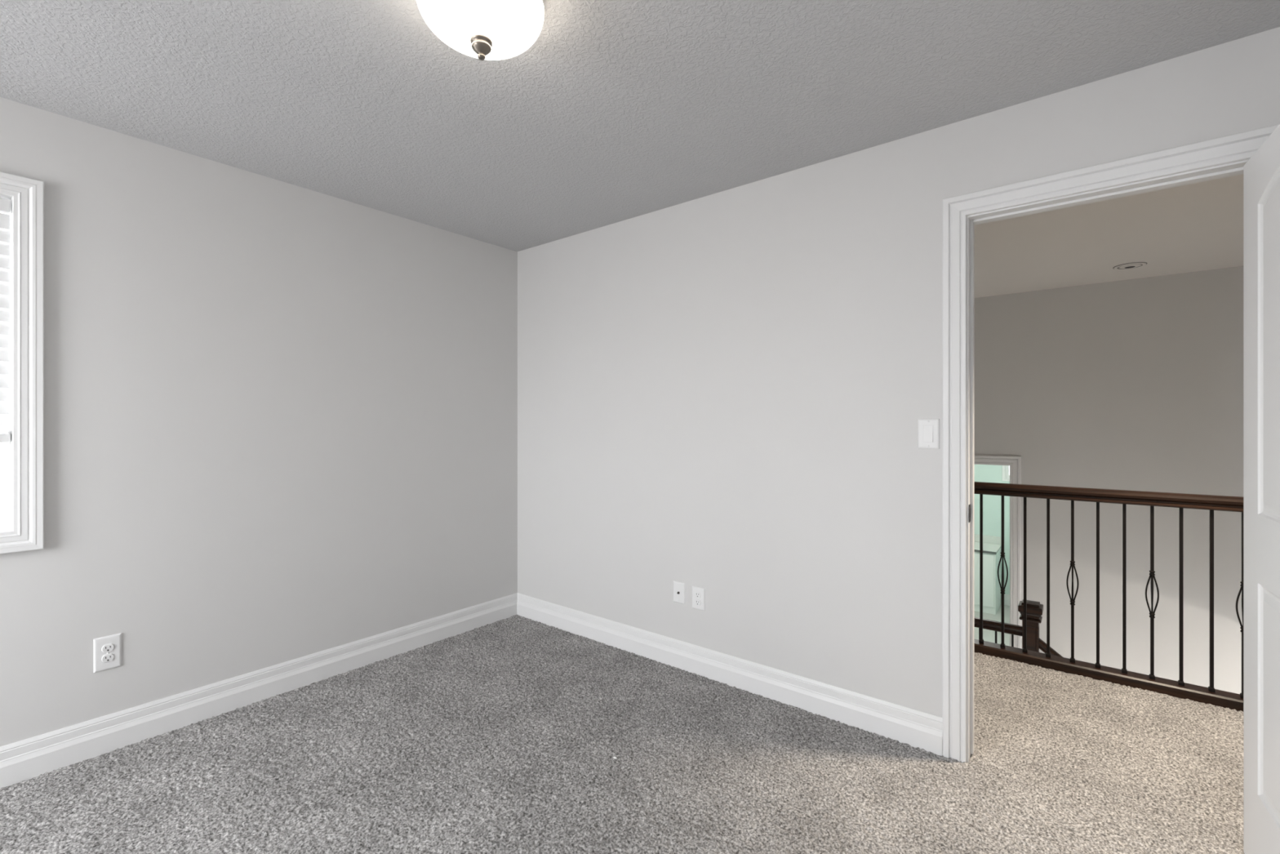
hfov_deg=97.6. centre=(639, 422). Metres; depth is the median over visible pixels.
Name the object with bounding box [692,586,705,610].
wall outlet
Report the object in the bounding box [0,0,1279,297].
ceiling
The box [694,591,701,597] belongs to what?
receptacle
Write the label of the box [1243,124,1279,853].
door
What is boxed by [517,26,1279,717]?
wall
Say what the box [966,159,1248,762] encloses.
trim
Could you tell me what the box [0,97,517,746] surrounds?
wall
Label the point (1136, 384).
wall
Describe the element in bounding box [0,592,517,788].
baseboard
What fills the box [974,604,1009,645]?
floor
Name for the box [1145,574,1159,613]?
basket
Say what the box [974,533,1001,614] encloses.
bathroom vanity
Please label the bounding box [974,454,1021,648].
trim
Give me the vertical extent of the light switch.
0.119 m
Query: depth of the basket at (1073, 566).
2.90 m
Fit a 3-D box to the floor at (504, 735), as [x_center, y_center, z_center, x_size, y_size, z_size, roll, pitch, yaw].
[0.360,1.288,0.787,5.600,0.008,5.600,0,0,39]
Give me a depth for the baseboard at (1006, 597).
7.42 m
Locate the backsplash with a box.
[974,533,1001,544]
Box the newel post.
[1017,599,1043,652]
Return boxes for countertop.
[974,541,1001,554]
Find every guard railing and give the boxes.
[974,481,1243,711]
[974,617,1022,646]
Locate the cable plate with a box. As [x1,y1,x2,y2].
[673,580,684,604]
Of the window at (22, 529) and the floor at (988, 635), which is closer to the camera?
the window at (22, 529)
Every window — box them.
[0,171,44,554]
[1002,465,1009,481]
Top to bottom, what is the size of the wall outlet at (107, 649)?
0.131 m
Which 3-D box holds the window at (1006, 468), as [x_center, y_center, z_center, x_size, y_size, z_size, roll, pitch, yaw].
[5.138,0.445,7.292,0.706,0.661,0.172,0,0,39]
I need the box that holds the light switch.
[917,418,939,448]
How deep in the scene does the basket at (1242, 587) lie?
2.54 m
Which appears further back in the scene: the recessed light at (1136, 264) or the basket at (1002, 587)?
the recessed light at (1136, 264)
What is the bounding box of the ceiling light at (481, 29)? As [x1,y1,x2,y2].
[416,0,544,60]
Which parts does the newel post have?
post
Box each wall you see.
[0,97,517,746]
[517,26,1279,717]
[974,266,1243,693]
[974,464,1009,604]
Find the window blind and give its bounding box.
[0,197,10,442]
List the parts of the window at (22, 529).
sash, frame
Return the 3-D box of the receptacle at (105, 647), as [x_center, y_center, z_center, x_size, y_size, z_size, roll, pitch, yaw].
[-2.087,0.884,2.199,0.004,0.030,0.037,0,0,39]
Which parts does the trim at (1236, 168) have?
strike plate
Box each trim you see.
[942,124,1279,762]
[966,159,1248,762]
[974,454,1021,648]
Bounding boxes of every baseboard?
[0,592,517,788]
[516,592,942,755]
[1004,594,1009,605]
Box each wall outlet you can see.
[93,632,121,672]
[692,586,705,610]
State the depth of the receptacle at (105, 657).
2.20 m
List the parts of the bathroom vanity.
door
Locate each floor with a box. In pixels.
[0,614,1244,853]
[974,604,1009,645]
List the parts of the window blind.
head rail, rail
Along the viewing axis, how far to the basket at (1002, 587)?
3.09 m
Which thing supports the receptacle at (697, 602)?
attached to the wall outlet at (698, 593)
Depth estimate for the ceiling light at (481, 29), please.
1.45 m
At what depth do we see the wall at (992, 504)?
7.52 m
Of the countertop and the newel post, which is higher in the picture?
the countertop
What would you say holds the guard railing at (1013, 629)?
on the floor
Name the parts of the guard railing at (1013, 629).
handrail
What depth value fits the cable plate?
2.95 m
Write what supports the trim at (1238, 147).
attached to the wall at (725, 393)
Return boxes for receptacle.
[101,643,114,652]
[101,653,114,662]
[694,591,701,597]
[694,599,701,605]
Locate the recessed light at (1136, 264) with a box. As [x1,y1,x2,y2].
[1112,262,1146,270]
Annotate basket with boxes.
[997,556,1008,590]
[1066,564,1078,600]
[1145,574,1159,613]
[1235,586,1243,627]
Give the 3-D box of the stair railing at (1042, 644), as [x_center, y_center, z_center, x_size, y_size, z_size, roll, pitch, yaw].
[3.355,2.511,3.553,1.350,1.972,0.062,0,0,39]
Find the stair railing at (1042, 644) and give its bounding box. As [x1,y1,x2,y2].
[1038,637,1062,657]
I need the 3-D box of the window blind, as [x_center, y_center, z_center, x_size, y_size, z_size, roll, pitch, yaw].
[-2.533,-0.363,1.697,0.052,0.869,0.833,0,0,39]

